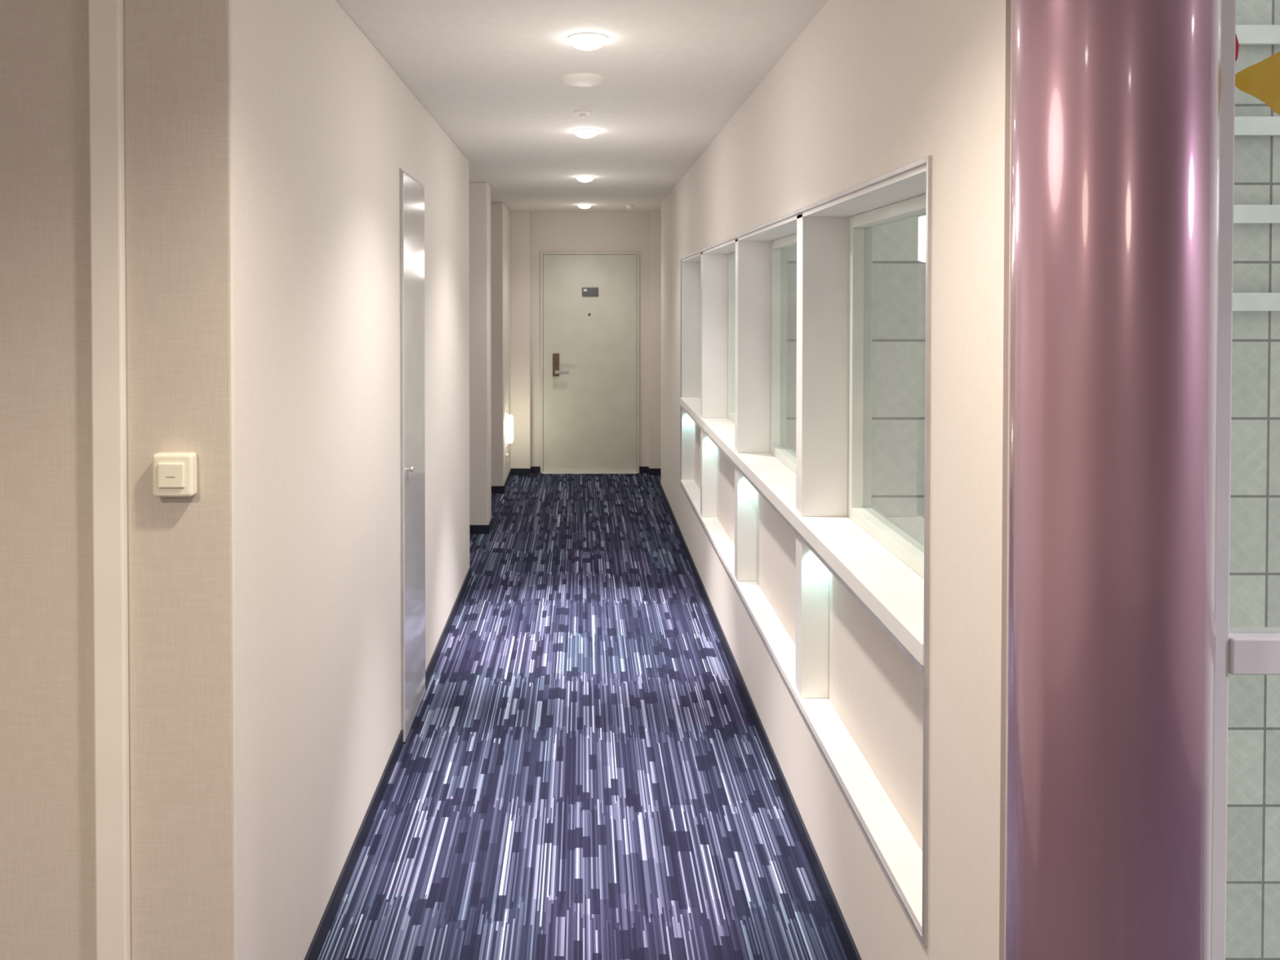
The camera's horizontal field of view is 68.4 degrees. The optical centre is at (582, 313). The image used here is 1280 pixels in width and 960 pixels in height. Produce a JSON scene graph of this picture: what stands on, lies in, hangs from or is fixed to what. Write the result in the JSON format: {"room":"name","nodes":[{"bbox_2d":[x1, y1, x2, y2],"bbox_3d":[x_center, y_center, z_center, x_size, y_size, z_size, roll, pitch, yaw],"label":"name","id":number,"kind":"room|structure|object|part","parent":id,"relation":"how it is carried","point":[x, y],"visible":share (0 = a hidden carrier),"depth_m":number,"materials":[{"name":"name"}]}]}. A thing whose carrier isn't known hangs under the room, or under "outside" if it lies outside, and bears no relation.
{"room":"hotel corridor","nodes":[
{"label":"hotel corridor","id":0,"kind":"room"},
{"bbox_2d":[0,0,96,959],"bbox_3d":[-1.538,0.376,1.827,1.325,2.390,0.158,0,1,0],"label":"wall","id":1,"kind":"structure","parent":0,"point":[48,905],"depth_m":1.75,"materials":[{"name":"beige paint"}]},
{"bbox_2d":[88,0,130,959],"bbox_3d":[-0.875,0.348,1.738,0.057,2.330,0.020,0,1,0],"label":"trim","id":2,"kind":"structure","parent":1,"relation":"attached to","point":[106,73],"depth_m":1.73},
{"bbox_2d":[123,0,511,959],"bbox_3d":[-0.973,0.325,5.127,0.655,2.390,6.758,0,1,0],"label":"wall","id":3,"kind":"structure","parent":0,"point":[267,143],"depth_m":1.99,"materials":[{"name":"paint"}]},
{"bbox_2d":[152,452,196,497],"bbox_3d":[-0.753,0.297,1.730,0.074,0.080,0.034,0,1,0],"label":"light switch","id":4,"kind":"object","parent":3,"relation":"attached to","point":[174,473],"visible":1,"depth_m":1.72,"materials":[{"name":"beige plastic"}]},
{"bbox_2d":[303,468,511,959],"bbox_3d":[-0.893,1.489,5.141,0.513,0.060,6.750,0,1,0],"label":"baseboard","id":5,"kind":"structure","parent":3,"relation":"attached to","point":[313,952],"depth_m":2.87,"materials":[{"name":"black plastic"}]},
{"bbox_2d":[399,168,425,742],"bbox_3d":[-0.633,0.513,3.574,0.034,2.062,0.460,0,1,0],"label":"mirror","id":6,"kind":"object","parent":3,"relation":"in","point":[411,468],"depth_m":3.50,"materials":[{"name":"grey metal"}]},
{"bbox_3d":[-0.627,0.567,3.409,0.022,0.022,0.022,0,1,0],"label":"panel knob","id":7,"kind":"part","parent":6,"relation":"part of","materials":[{"name":"grey metal"}]},
{"bbox_3d":[-0.644,0.515,3.574,0.012,2.042,0.440,0,1,0],"label":"panel leaf","id":8,"kind":"part","parent":6,"relation":"part of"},
{"bbox_2d":[506,453,508,462],"bbox_3d":[-0.647,1.239,8.035,0.015,0.070,0.070,0,1,0],"label":"wall outlet","id":9,"kind":"object","parent":3,"relation":"attached to","point":[507,455],"visible":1,"depth_m":8.00,"materials":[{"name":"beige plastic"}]},
{"bbox_2d":[506,410,513,447],"bbox_3d":[-0.627,0.993,8.072,0.055,0.300,0.130,0,1,0],"label":"wall sconce","id":10,"kind":"object","parent":3,"relation":"attached to","point":[509,419],"visible":1,"depth_m":8.04,"materials":[{"name":"white glass"}]},
{"bbox_2d":[335,0,828,212],"bbox_3d":[0.400,-0.909,2.786,5.500,0.150,11.900,0,1,0],"label":"ceiling","id":11,"kind":"structure","parent":0,"point":[488,73],"depth_m":3.36,"materials":[{"name":"paint"}]},
{"bbox_2d":[560,72,605,86],"bbox_3d":[0.000,-0.832,3.367,0.166,0.022,0.166,0,1,0],"label":"smoke detector","id":12,"kind":"object","parent":11,"relation":"attached to","point":[580,79],"visible":1,"depth_m":3.33,"materials":[{"name":"white plastic"}]},
{"bbox_2d":[573,110,591,117],"bbox_3d":[0.000,-0.841,3.967,0.080,0.022,0.080,0,1,0],"label":"sprinkler head","id":13,"kind":"object","parent":11,"relation":"attached to","point":[582,113],"visible":1,"depth_m":3.95},
{"bbox_2d":[575,175,594,182],"bbox_3d":[0.015,-0.869,6.087,0.124,0.033,0.124,0,1,0],"label":"recessed light","id":14,"kind":"object","parent":11,"relation":"in","point":[581,178],"visible":1,"depth_m":6.05,"materials":[{"name":"white"}]},
{"bbox_2d":[577,204,591,208],"bbox_3d":[0.015,-0.897,7.887,0.124,0.033,0.124,0,1,0],"label":"recessed light","id":15,"kind":"object","parent":11,"relation":"in","point":[581,206],"visible":1,"depth_m":7.85,"materials":[{"name":"white"}]},
{"bbox_2d":[573,128,599,137],"bbox_3d":[0.015,-0.843,4.417,0.124,0.033,0.124,0,1,0],"label":"recessed light","id":16,"kind":"object","parent":11,"relation":"in","point":[584,132],"visible":1,"depth_m":4.38,"materials":[{"name":"white"}]},
{"bbox_2d":[567,32,608,50],"bbox_3d":[0.015,-0.818,2.848,0.124,0.033,0.124,0,1,0],"label":"recessed light","id":17,"kind":"object","parent":11,"relation":"in","point":[582,41],"visible":1,"depth_m":2.81,"materials":[{"name":"white"}]},
{"bbox_2d":[317,473,848,959],"bbox_3d":[0.400,1.631,2.826,5.500,0.150,11.900,0,1,0],"label":"floor","id":18,"kind":"structure","parent":0,"point":[583,771],"depth_m":3.12,"materials":[{"name":"carpet"}]},
{"bbox_2d":[542,471,636,473],"bbox_3d":[0.064,1.459,8.654,0.860,0.010,0.140,0,1,0],"label":"threshold","id":19,"kind":"object","parent":18,"relation":"on","point":[543,472],"visible":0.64,"depth_m":8.60,"materials":[{"name":"grey metal"}]},
{"bbox_2d":[1212,0,1279,959],"bbox_3d":[1.945,0.384,1.356,2.110,2.390,0.050,0,1,0],"label":"frame","id":20,"kind":"object","parent":18,"relation":"on","point":[1239,651],"visible":0.51,"depth_m":1.33,"materials":[{"name":"white metal"}]},
{"bbox_3d":[1.941,0.379,1.356,2.038,2.280,0.006,0,1,0],"label":"pane","id":21,"kind":"object","parent":20,"relation":"in","visible":0},
{"bbox_2d":[1235,34,1239,62],"bbox_3d":[0.930,-0.379,1.340,0.014,0.054,0.001,0,1,0],"label":"sticker","id":22,"kind":"object","parent":21,"relation":"attached to","point":[1237,44],"visible":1,"depth_m":1.34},
{"bbox_2d":[1235,51,1279,115],"bbox_3d":[0.975,-0.330,1.341,0.097,0.096,0.001,0,1,0],"label":"sticker","id":23,"kind":"object","parent":21,"relation":"attached to","point":[1260,80],"visible":1,"depth_m":1.34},
{"bbox_2d":[510,211,661,468],"bbox_3d":[-0.175,0.270,8.630,2.250,2.390,0.250,0,1,0],"label":"wall","id":24,"kind":"structure","parent":0,"point":[531,233],"depth_m":8.59,"materials":[{"name":"paint"}]},
{"bbox_2d":[511,466,661,475],"bbox_3d":[0.072,1.436,8.570,1.455,0.060,0.108,0,1,0],"label":"baseboard","id":25,"kind":"structure","parent":24,"relation":"attached to","point":[533,469],"depth_m":8.52,"materials":[{"name":"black plastic"}]},
{"bbox_2d":[540,251,639,473],"bbox_3d":[0.064,0.449,8.651,0.908,2.030,0.115,0,1,0],"label":"door","id":26,"kind":"structure","parent":24,"relation":"in","point":[542,253],"depth_m":8.59,"materials":[{"name":"paint"}]},
{"bbox_2d":[542,254,636,471],"bbox_3d":[0.064,0.457,8.628,0.856,1.992,0.051,0,1,0],"label":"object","id":27,"kind":"structure","parent":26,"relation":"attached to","point":[589,411],"depth_m":8.60,"materials":[{"name":"paint"}]},
{"bbox_2d":[552,353,559,376],"bbox_3d":[-0.247,0.470,8.596,0.060,0.209,0.012,0,1,0],"label":"lock plate","id":28,"kind":"object","parent":27,"relation":"attached to","point":[555,356],"visible":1,"depth_m":8.59,"materials":[{"name":"brown metal"}]},
{"bbox_2d":[555,370,568,373],"bbox_3d":[-0.191,0.535,8.545,0.127,0.030,0.016,0,1,0],"label":"lever","id":29,"kind":"object","parent":28,"relation":"attached to","point":[556,371],"depth_m":8.54,"materials":[{"name":"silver metal"}]},
{"bbox_2d":[582,287,598,296],"bbox_3d":[0.067,-0.198,8.587,0.150,0.082,0.010,0,1,0],"label":"sign","id":30,"kind":"object","parent":27,"relation":"attached to","point":[591,291],"visible":1,"depth_m":8.58,"materials":[{"name":"silver metal"}]},
{"bbox_2d":[626,204,634,208],"bbox_3d":[0.400,-0.900,7.937,0.064,0.030,0.064,0,1,0],"label":"ceiling sensor","id":31,"kind":"object","parent":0,"point":[629,206],"depth_m":7.92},
{"bbox_2d":[661,0,1010,959],"bbox_3d":[0.800,0.327,4.981,0.300,2.390,7.050,0,1,0],"label":"wall","id":32,"kind":"structure","parent":0,"point":[868,90],"depth_m":1.91,"materials":[{"name":"paint"}]},
{"bbox_2d":[659,483,862,959],"bbox_3d":[0.721,1.492,4.995,0.158,0.060,7.042,0,1,0],"label":"baseboard","id":33,"kind":"structure","parent":32,"relation":"attached to","point":[851,952],"depth_m":3.02,"materials":[{"name":"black plastic"}]},
{"bbox_2d":[680,480,922,933],"bbox_3d":[0.690,1.140,3.990,0.090,0.015,4.417,0,1,0],"label":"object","id":34,"kind":"structure","parent":32,"relation":"attached to","point":[900,853],"depth_m":2.45,"materials":[{"name":"white paint"}]},
{"bbox_2d":[700,213,848,697],"bbox_3d":[0.721,0.407,3.997,0.138,1.450,2.400,0,1,0],"label":"divider","id":35,"kind":"object","parent":34,"relation":"on","point":[822,242],"visible":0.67,"depth_m":2.81,"materials":[{"name":"white paint"}]},
{"bbox_2d":[680,397,924,666],"bbox_3d":[0.750,0.610,3.982,0.220,0.045,4.417,0,1,0],"label":"ledge","id":36,"kind":"object","parent":32,"relation":"attached to","point":[888,587],"visible":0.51,"depth_m":2.46,"materials":[{"name":"white paint"}]},
{"bbox_2d":[727,262,728,321],"bbox_3d":[0.820,0.114,5.681,0.060,0.893,0.978,0,1,0],"label":"frame","id":37,"kind":"object","parent":36,"relation":"on","point":[727,263],"visible":0.02,"depth_m":5.19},
{"bbox_2d":[727,252,770,449],"bbox_3d":[0.820,0.132,4.573,0.060,0.893,1.100,0,1,0],"label":"frame","id":38,"kind":"object","parent":36,"relation":"on","point":[731,257],"visible":0.27,"depth_m":5.09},
{"bbox_2d":[680,404,923,672],"bbox_3d":[0.647,0.639,3.982,0.011,0.011,4.417,0,1,0],"label":"ledge nosing","id":39,"kind":"object","parent":36,"relation":"attached to","point":[921,668],"depth_m":2.40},
{"bbox_2d":[770,233,848,511],"bbox_3d":[0.820,0.150,3.410,0.060,0.893,1.085,0,1,0],"label":"frame","id":40,"kind":"object","parent":36,"relation":"on","point":[779,449],"visible":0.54,"depth_m":3.92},
{"bbox_2d":[848,193,926,578],"bbox_3d":[0.820,0.168,2.285,0.060,0.893,1.015,0,1,0],"label":"frame","id":41,"kind":"object","parent":36,"relation":"on","point":[908,550],"visible":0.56,"depth_m":2.76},
{"bbox_2d":[681,164,926,479],"bbox_3d":[0.756,0.408,3.978,0.208,1.450,4.417,0,1,0],"label":"lining","id":42,"kind":"object","parent":32,"relation":"attached to","point":[911,184],"visible":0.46,"depth_m":5.06,"materials":[{"name":"white paint"}]},
{"bbox_2d":[680,155,932,946],"bbox_3d":[0.647,0.415,3.978,0.009,1.489,4.441,0,1,0],"label":"trim","id":43,"kind":"structure","parent":32,"relation":"attached to","point":[927,160],"depth_m":1.77,"materials":[{"name":"white paint"}]},
{"bbox_2d":[1004,0,1222,959],"bbox_3d":[0.752,0.384,1.348,0.278,2.390,0.278,0,1,0],"label":"column","id":44,"kind":"structure","parent":0,"point":[1114,219],"depth_m":1.24,"materials":[{"name":"paint"}]},
{"label":"outside","id":45,"kind":"structure","parent":0,"visible":0},
{"bbox_2d":[786,0,1279,959],"bbox_3d":[4.475,0.999,6.417,7.050,11.000,0.200,0,1,0],"label":"tiled wall","id":46,"kind":"structure","parent":45,"point":[899,247],"depth_m":6.31,"materials":[{"name":"white tile"}]},
{"bbox_2d":[1232,25,1279,311],"bbox_3d":[4.750,-0.958,6.235,1.700,1.880,0.099,0,1,0],"label":"louver","id":47,"kind":"object","parent":46,"relation":"attached to","point":[1246,34],"visible":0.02,"depth_m":6.19,"materials":[{"name":"white metal"}]}
]}

